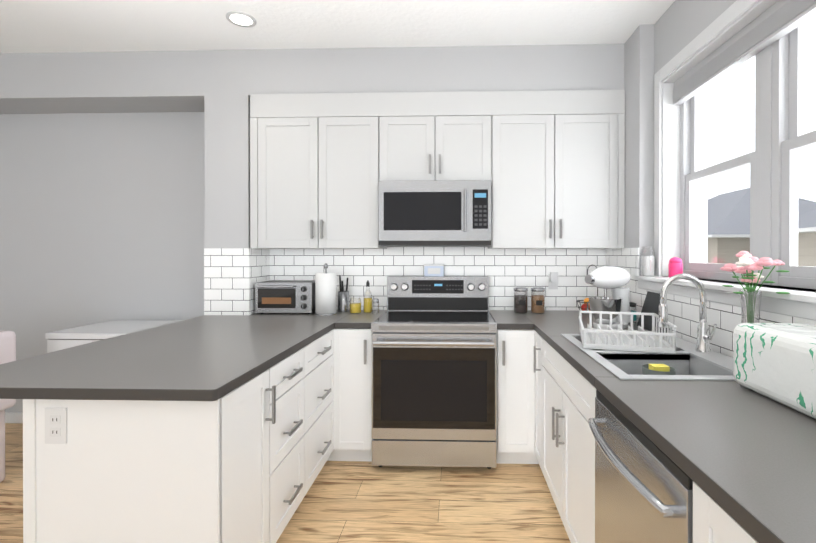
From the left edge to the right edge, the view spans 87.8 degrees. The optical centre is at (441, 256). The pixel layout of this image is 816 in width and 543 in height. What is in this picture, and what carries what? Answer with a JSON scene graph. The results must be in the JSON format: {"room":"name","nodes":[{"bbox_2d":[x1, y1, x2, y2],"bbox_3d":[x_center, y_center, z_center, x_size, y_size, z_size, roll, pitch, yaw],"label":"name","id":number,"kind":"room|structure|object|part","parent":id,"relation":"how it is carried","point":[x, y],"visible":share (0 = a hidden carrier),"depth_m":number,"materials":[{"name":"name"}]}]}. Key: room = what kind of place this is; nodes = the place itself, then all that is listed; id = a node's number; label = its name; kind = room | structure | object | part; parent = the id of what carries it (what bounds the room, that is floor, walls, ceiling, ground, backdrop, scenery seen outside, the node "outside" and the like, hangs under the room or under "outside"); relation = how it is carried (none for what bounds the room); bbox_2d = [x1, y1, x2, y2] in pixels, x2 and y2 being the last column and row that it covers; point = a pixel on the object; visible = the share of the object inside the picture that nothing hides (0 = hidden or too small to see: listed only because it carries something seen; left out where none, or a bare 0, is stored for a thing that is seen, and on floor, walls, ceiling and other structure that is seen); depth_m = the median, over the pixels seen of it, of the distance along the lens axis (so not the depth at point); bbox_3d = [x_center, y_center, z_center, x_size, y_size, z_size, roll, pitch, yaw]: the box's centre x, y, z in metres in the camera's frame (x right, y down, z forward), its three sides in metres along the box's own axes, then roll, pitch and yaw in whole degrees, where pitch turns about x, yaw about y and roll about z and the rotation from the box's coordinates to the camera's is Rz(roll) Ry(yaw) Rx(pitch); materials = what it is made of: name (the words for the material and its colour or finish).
{"room":"kitchen","nodes":[
{"label":"kitchen","id":0,"kind":"room"},
{"bbox_2d":[204,95,255,314],"bbox_3d":[-1.508,0.098,3.140,0.314,2.460,0.330,0,0,2],"label":"wall","id":1,"kind":"structure","parent":0,"point":[227,162],"depth_m":2.97,"materials":[{"name":"grey paint"}]},
{"bbox_2d":[0,112,566,411],"bbox_3d":[-1.353,-0.063,3.375,5.950,2.780,0.150,0,0,2],"label":"wall","id":2,"kind":"structure","parent":0,"point":[102,217],"depth_m":3.34,"materials":[{"name":"grey paint"}]},
{"bbox_2d":[5,412,22,422],"bbox_3d":[-2.905,1.285,3.346,2.490,0.085,0.017,0,0,2],"label":"baseboard","id":3,"kind":"structure","parent":2,"relation":"attached to","point":[13,417],"depth_m":3.34,"materials":[{"name":"white wood"}]},
{"bbox_2d":[204,248,247,314],"bbox_3d":[-1.521,0.179,2.972,0.300,0.470,0.008,0,0,2],"label":"tile backsplash","id":4,"kind":"structure","parent":2,"relation":"attached to","point":[232,276],"depth_m":2.97,"materials":[{"name":"white tile"}]},
{"bbox_2d":[248,248,271,314],"bbox_3d":[-1.348,0.171,3.121,0.008,0.485,0.318,0,0,2],"label":"tile backsplash","id":5,"kind":"structure","parent":2,"relation":"attached to","point":[259,260],"depth_m":3.07,"materials":[{"name":"white tile"}]},
{"bbox_2d":[250,93,385,248],"bbox_3d":[-0.877,-0.594,3.105,0.903,1.074,0.350,0,0,2],"label":"upper cabinet","id":6,"kind":"object","parent":2,"relation":"attached to","point":[316,158],"depth_m":2.93,"materials":[{"name":"white wood"}]},
{"bbox_2d":[374,178,493,248],"bbox_3d":[-0.039,-0.293,3.047,0.760,0.433,0.413,0,0,2],"label":"microwave","id":7,"kind":"object","parent":2,"relation":"attached to","point":[407,211],"depth_m":2.84,"materials":[{"name":"grey metal"}]},
{"bbox_2d":[272,247,603,310],"bbox_3d":[-0.049,0.170,3.255,2.596,0.485,0.008,0,0,2],"label":"tile backsplash","id":8,"kind":"structure","parent":2,"relation":"attached to","point":[506,269],"depth_m":3.24,"materials":[{"name":"white tile"}]},
{"bbox_2d":[548,272,557,288],"bbox_3d":[0.852,0.185,3.203,0.072,0.133,0.040,0,0,2],"label":"outlet","id":9,"kind":"object","parent":8,"relation":"attached to","point":[552,280],"visible":1,"depth_m":3.22,"materials":[{"name":"white plastic"}]},
{"bbox_2d":[382,91,493,177],"bbox_3d":[-0.038,-0.824,3.077,0.776,0.614,0.350,0,0,2],"label":"upper cabinet","id":10,"kind":"object","parent":2,"relation":"attached to","point":[458,142],"depth_m":2.90,"materials":[{"name":"white wood"}]},
{"bbox_2d":[488,90,624,248],"bbox_3d":[0.799,-0.594,3.052,0.899,1.074,0.350,0,0,2],"label":"upper cabinet","id":11,"kind":"object","parent":2,"relation":"attached to","point":[509,169],"depth_m":2.88,"materials":[{"name":"white wood"}]},
{"bbox_2d":[0,423,570,542],"bbox_3d":[-1.448,1.399,0.377,5.950,0.120,6.160,0,0,2],"label":"floor","id":12,"kind":"structure","parent":0,"point":[355,502],"depth_m":2.26,"materials":[{"name":"brown wood"}]},
{"bbox_2d":[0,331,15,482],"bbox_3d":[-2.683,0.880,2.295,0.400,0.898,0.420,0,0,2],"label":"chair","id":13,"kind":"object","parent":12,"relation":"on","point":[7,346],"visible":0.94,"depth_m":2.44,"materials":[{"name":"white"}]},
{"bbox_2d":[45,320,177,352],"bbox_3d":[-2.132,0.915,3.010,0.883,0.828,0.567,0,0,2],"label":"chest freezer","id":14,"kind":"object","parent":12,"relation":"on","point":[67,338],"visible":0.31,"depth_m":2.78,"materials":[{"name":"white metal"}]},
{"bbox_2d":[23,365,275,542],"bbox_3d":[-1.032,0.896,1.554,0.642,0.877,0.385,0,0,2],"label":"base cabinet","id":15,"kind":"object","parent":12,"relation":"on","point":[223,429],"depth_m":1.37,"materials":[{"name":"white wood"}]},
{"bbox_2d":[45,408,66,443],"bbox_3d":[-1.251,0.550,1.370,0.072,0.116,0.006,0,0,2],"label":"outlet","id":16,"kind":"object","parent":15,"relation":"attached to","point":[55,418],"depth_m":1.37,"materials":[{"name":"white plastic"}]},
{"bbox_2d":[0,310,349,400],"bbox_3d":[-1.186,0.435,2.316,1.010,0.037,1.941,0,0,2],"label":"countertop","id":17,"kind":"structure","parent":15,"relation":"on","point":[197,358],"depth_m":1.68,"materials":[{"name":"grey stone"}]},
{"bbox_2d":[255,280,314,313],"bbox_3d":[-1.119,0.299,3.113,0.405,0.225,0.312,0,0,2],"label":"toaster oven","id":18,"kind":"object","parent":17,"relation":"on","point":[284,296],"visible":0.94,"depth_m":2.99,"materials":[{"name":"silver metal"}]},
{"bbox_2d":[315,263,336,315],"bbox_3d":[-0.824,0.231,3.014,0.156,0.362,0.156,0,0,2],"label":"paper towel holder","id":19,"kind":"object","parent":17,"relation":"on","point":[325,293],"visible":1,"depth_m":2.95,"materials":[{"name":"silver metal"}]},
{"bbox_2d":[338,275,348,311],"bbox_3d":[-0.734,0.276,3.161,0.080,0.270,0.080,0,0,2],"label":"utensil holder","id":20,"kind":"object","parent":17,"relation":"on","point":[343,299],"visible":0.94,"depth_m":3.13,"materials":[{"name":"silver metal"}]},
{"bbox_2d":[346,298,360,313],"bbox_3d":[-0.642,0.357,3.079,0.114,0.110,0.084,0,0,2],"label":"jar","id":21,"kind":"object","parent":17,"relation":"on","point":[355,308],"visible":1,"depth_m":3.04,"materials":[{"name":"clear glass"}]},
{"bbox_2d":[272,345,307,541],"bbox_3d":[-1.012,0.895,1.914,0.624,0.877,0.456,0,0,2],"label":"base cabinet","id":22,"kind":"object","parent":12,"relation":"on","point":[292,370],"depth_m":1.96,"materials":[{"name":"white wood"}]},
{"bbox_2d":[304,325,339,489],"bbox_3d":[-0.977,0.893,2.408,0.662,0.877,0.534,0,0,2],"label":"base cabinet","id":23,"kind":"object","parent":12,"relation":"on","point":[322,354],"depth_m":2.44,"materials":[{"name":"white wood"}]},
{"bbox_2d":[336,310,386,324],"bbox_3d":[-0.541,0.433,2.954,0.240,0.037,0.626,0,0,2],"label":"countertop","id":24,"kind":"structure","parent":23,"relation":"on","point":[362,318],"depth_m":2.82,"materials":[{"name":"grey stone"}]},
{"bbox_2d":[363,280,371,312],"bbox_3d":[-0.541,0.294,3.105,0.064,0.235,0.064,0,0,2],"label":"oil bottle","id":25,"kind":"object","parent":24,"relation":"on","point":[367,305],"visible":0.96,"depth_m":3.08,"materials":[{"name":"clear glass"}]},
{"bbox_2d":[372,298,378,313],"bbox_3d":[-0.473,0.358,3.033,0.052,0.108,0.052,0,0,2],"label":"shaker","id":26,"kind":"object","parent":24,"relation":"on","point":[375,300],"visible":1,"depth_m":3.02,"materials":[{"name":"clear glass"}]},
{"bbox_2d":[340,325,372,460],"bbox_3d":[-0.554,0.891,2.961,0.263,0.877,0.625,0,0,2],"label":"base cabinet","id":27,"kind":"object","parent":12,"relation":"on","point":[355,340],"depth_m":2.65,"materials":[{"name":"white wood"}]},
{"bbox_2d":[371,276,496,468],"bbox_3d":[-0.037,0.742,2.867,0.766,1.175,0.748,0,0,2],"label":"range","id":28,"kind":"object","parent":12,"relation":"on","point":[434,370],"visible":1,"depth_m":2.57,"materials":[{"name":"silver metal"}]},
{"bbox_2d":[424,264,443,276],"bbox_3d":[-0.055,0.106,3.203,0.151,0.092,0.058,0,0,2],"label":"tin","id":29,"kind":"object","parent":28,"relation":"on","point":[434,270],"visible":1,"depth_m":3.18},
{"bbox_2d":[496,329,527,463],"bbox_3d":[0.477,0.891,2.901,0.251,0.877,0.681,0,0,2],"label":"base cabinet","id":30,"kind":"object","parent":12,"relation":"on","point":[512,344],"depth_m":2.62,"materials":[{"name":"white wood"}]},
{"bbox_2d":[489,310,531,328],"bbox_3d":[0.465,0.433,2.922,0.228,0.037,0.626,0,0,2],"label":"countertop","id":31,"kind":"structure","parent":30,"relation":"on","point":[505,319],"depth_m":2.73,"materials":[{"name":"grey stone"}]},
{"bbox_2d":[528,329,539,464],"bbox_3d":[0.880,0.892,2.465,0.700,0.877,0.290,0,0,2],"label":"base cabinet","id":32,"kind":"object","parent":12,"relation":"on","point":[533,337],"depth_m":2.61,"materials":[{"name":"white wood"}]},
{"bbox_2d":[540,337,732,542],"bbox_3d":[0.884,0.894,1.950,0.660,0.877,0.968,0,0,2],"label":"base cabinet","id":33,"kind":"object","parent":12,"relation":"on","point":[567,391],"depth_m":1.81,"materials":[{"name":"white wood"}]},
{"bbox_2d":[524,310,669,340],"bbox_3d":[0.903,0.434,2.710,0.661,0.037,1.021,0,0,2],"label":"countertop","id":34,"kind":"structure","parent":33,"relation":"on","point":[551,325],"depth_m":2.61,"materials":[{"name":"grey stone"}]},
{"bbox_2d":[514,287,527,313],"bbox_3d":[0.579,0.319,3.090,0.102,0.186,0.103,0,0,2],"label":"coffee canister","id":35,"kind":"object","parent":34,"relation":"on","point":[520,304],"visible":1,"depth_m":3.05,"materials":[{"name":"clear glass"}]},
{"bbox_2d":[531,287,544,313],"bbox_3d":[0.704,0.319,3.086,0.102,0.186,0.103,0,0,2],"label":"sugar canister","id":36,"kind":"object","parent":34,"relation":"on","point":[537,303],"visible":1,"depth_m":3.05,"materials":[{"name":"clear glass"}]},
{"bbox_2d":[576,265,597,313],"bbox_3d":[1.059,0.235,3.064,0.157,0.351,0.157,0,0,2],"label":"fruit basket","id":37,"kind":"object","parent":34,"relation":"on","point":[584,305],"visible":0.52,"depth_m":3.04,"materials":[{"name":"black metal"}]},
{"bbox_2d":[585,266,630,328],"bbox_3d":[0.982,0.236,2.481,0.326,0.356,0.240,0,0,2],"label":"stand mixer","id":38,"kind":"object","parent":34,"relation":"on","point":[614,279],"visible":0.83,"depth_m":2.42,"materials":[{"name":"white plastic"}]},
{"bbox_2d":[579,311,676,353],"bbox_3d":[0.866,0.351,2.030,0.377,0.114,0.427,0,0,16],"label":"dish rack","id":39,"kind":"object","parent":34,"relation":"on","point":[640,339],"visible":0.98,"depth_m":1.89,"materials":[{"name":"white plastic"}]},
{"bbox_2d":[629,302,636,323],"bbox_3d":[1.164,0.349,2.616,0.081,0.130,0.081,0,0,2],"label":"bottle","id":40,"kind":"object","parent":34,"relation":"on","point":[633,304],"visible":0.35,"depth_m":2.58,"materials":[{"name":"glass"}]},
{"bbox_2d":[637,291,659,330],"bbox_3d":[1.186,0.309,2.395,0.070,0.207,0.200,0,0,2],"label":"slate board","id":41,"kind":"object","parent":34,"relation":"on","point":[651,302],"visible":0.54,"depth_m":2.39,"materials":[{"name":"grey stone"}]},
{"bbox_2d":[561,334,735,380],"bbox_3d":[0.904,0.517,1.830,0.570,0.210,0.810,0,0,2],"label":"sink","id":42,"kind":"object","parent":34,"relation":"in","point":[690,362],"depth_m":1.81,"materials":[{"name":"silver metal"}]},
{"bbox_2d":[592,349,687,360],"bbox_3d":[0.864,0.518,1.831,0.400,0.201,0.030,0,0,2],"label":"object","id":43,"kind":"structure","parent":42,"relation":"attached to","point":[620,355],"depth_m":1.82,"materials":[{"name":"metal"}]},
{"bbox_2d":[642,364,675,374],"bbox_3d":[0.859,0.523,1.671,0.120,0.185,0.120,0,0,2],"label":"sponge","id":44,"kind":"object","parent":42,"relation":"in","point":[655,369],"visible":0.31,"depth_m":1.65,"materials":[{"name":"yellow"}]},
{"bbox_2d":[675,348,733,376],"bbox_3d":[1.066,0.518,1.825,0.004,0.201,0.720,0,0,2],"label":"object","id":45,"kind":"structure","parent":42,"relation":"attached to","point":[691,356],"depth_m":1.68,"materials":[{"name":"silver metal"}]},
{"bbox_2d":[659,273,716,352],"bbox_3d":[1.049,0.243,1.782,0.218,0.338,0.145,0,0,2],"label":"faucet","id":46,"kind":"object","parent":33,"relation":"on","point":[703,337],"depth_m":1.81,"materials":[{"name":"silver metal"}]},
{"bbox_2d":[592,377,815,542],"bbox_3d":[0.842,0.441,0.801,0.661,0.037,1.320,0,0,2],"label":"countertop","id":47,"kind":"structure","parent":33,"relation":"on","point":[754,452],"depth_m":0.97,"materials":[{"name":"grey stone"}]},
{"bbox_2d":[720,251,789,322],"bbox_3d":[1.114,0.196,1.529,0.142,0.432,0.233,0,0,2],"label":"flower vase","id":48,"kind":"object","parent":47,"relation":"on","point":[748,265],"visible":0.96,"depth_m":1.51,"materials":[{"name":"clear glass"}]},
{"bbox_2d":[733,323,815,418],"bbox_3d":[1.058,0.317,1.141,0.241,0.205,0.495,0,0,2],"label":"bread box","id":49,"kind":"object","parent":47,"relation":"on","point":[775,362],"visible":1,"depth_m":1.19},
{"bbox_2d":[588,390,692,542],"bbox_3d":[0.823,0.900,1.170,0.720,0.872,0.587,0,0,2],"label":"dishwasher","id":50,"kind":"object","parent":12,"relation":"on","point":[643,488],"visible":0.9,"depth_m":1.14,"materials":[{"name":"grey metal"}]},
{"bbox_2d":[680,465,763,542],"bbox_3d":[0.839,0.900,0.515,0.660,0.877,0.714,0,0,2],"label":"base cabinet","id":51,"kind":"object","parent":12,"relation":"on","point":[713,522],"depth_m":0.80,"materials":[{"name":"white wood"}]},
{"bbox_2d":[0,44,623,113],"bbox_3d":[-1.465,-1.292,3.134,5.440,0.320,0.330,0,0,2],"label":"wall","id":52,"kind":"structure","parent":0,"point":[114,82],"depth_m":2.96,"materials":[{"name":"grey paint"}]},
{"bbox_2d":[0,0,674,52],"bbox_3d":[-1.448,-1.501,0.366,5.950,0.120,6.160,0,0,2],"label":"ceiling","id":53,"kind":"structure","parent":0,"point":[43,26],"depth_m":2.63,"materials":[{"name":"white paint"}]},
{"bbox_2d":[226,11,255,26],"bbox_3d":[-1.223,-1.447,2.580,0.170,0.006,0.170,0,0,2],"label":"recessed light","id":54,"kind":"object","parent":53,"relation":"in","point":[243,19],"visible":1,"depth_m":2.57,"materials":[{"name":"white plastic"}]},
{"bbox_2d":[568,337,627,376],"bbox_3d":[0.662,0.518,1.837,0.004,0.201,0.720,0,0,2],"label":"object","id":55,"kind":"structure","parent":0,"relation":"attached to","point":[607,364],"depth_m":1.70,"materials":[{"name":"silver metal"}]},
{"bbox_2d":[624,0,815,356],"bbox_3d":[1.346,-0.051,0.283,0.360,2.780,5.860,0,0,2],"label":"wall","id":56,"kind":"structure","parent":0,"point":[652,50],"depth_m":2.64,"materials":[{"name":"grey paint"}]},
{"bbox_2d":[604,248,815,357],"bbox_3d":[1.205,0.176,1.664,0.008,0.485,3.110,0,0,2],"label":"tile backsplash","id":57,"kind":"structure","parent":56,"relation":"attached to","point":[683,312],"depth_m":2.05,"materials":[{"name":"white tile"}]},
{"bbox_2d":[635,0,815,320],"bbox_3d":[1.323,-0.456,1.372,0.305,1.322,2.538,0,0,2],"label":"window unit","id":58,"kind":"structure","parent":56,"relation":"in","point":[768,35],"depth_m":1.88,"materials":[{"name":"white wood"}]},
{"bbox_2d":[640,246,654,275],"bbox_3d":[1.260,0.029,2.582,0.080,0.180,0.080,0,0,2],"label":"glass jar","id":59,"kind":"object","parent":58,"relation":"on","point":[647,266],"visible":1,"depth_m":2.55,"materials":[{"name":"white glass"}]},
{"bbox_2d":[668,257,682,276],"bbox_3d":[1.327,0.062,2.395,0.072,0.115,0.072,0,0,2],"label":"candle","id":60,"kind":"object","parent":58,"relation":"on","point":[675,265],"visible":0.85,"depth_m":2.37,"materials":[{"name":"pink wax"}]},
{"bbox_3d":[1.379,-0.498,1.823,0.181,1.242,1.569,0,0,2],"label":"trim","id":61,"kind":"part","parent":58,"relation":"part of","materials":[{"name":"white wood"}]},
{"bbox_3d":[1.313,0.165,1.374,0.285,0.080,2.538,0,0,2],"label":"sill","id":62,"kind":"part","parent":58,"relation":"part of","materials":[{"name":"white"}]},
{"bbox_2d":[673,0,815,204],"bbox_3d":[1.375,-0.665,1.825,0.059,0.737,1.390,0,0,2],"label":"blind","id":63,"kind":"object","parent":58,"relation":"attached to","point":[761,35],"depth_m":1.85,"materials":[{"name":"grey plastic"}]},
{"bbox_3d":[1.445,-0.456,1.824,0.090,1.158,1.406,0,0,2],"label":"sash","id":64,"kind":"part","parent":58,"relation":"part of","materials":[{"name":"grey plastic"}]},
{"label":"outside","id":65,"kind":"structure","parent":0,"visible":0},
{"bbox_2d":[707,188,815,266],"bbox_3d":[31.383,0.867,19.016,58.300,7.400,80.000,0,0,2],"label":"houses","id":66,"kind":"structure","parent":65,"point":[721,225],"depth_m":12.74,"materials":[{"name":"beige"}]}
]}

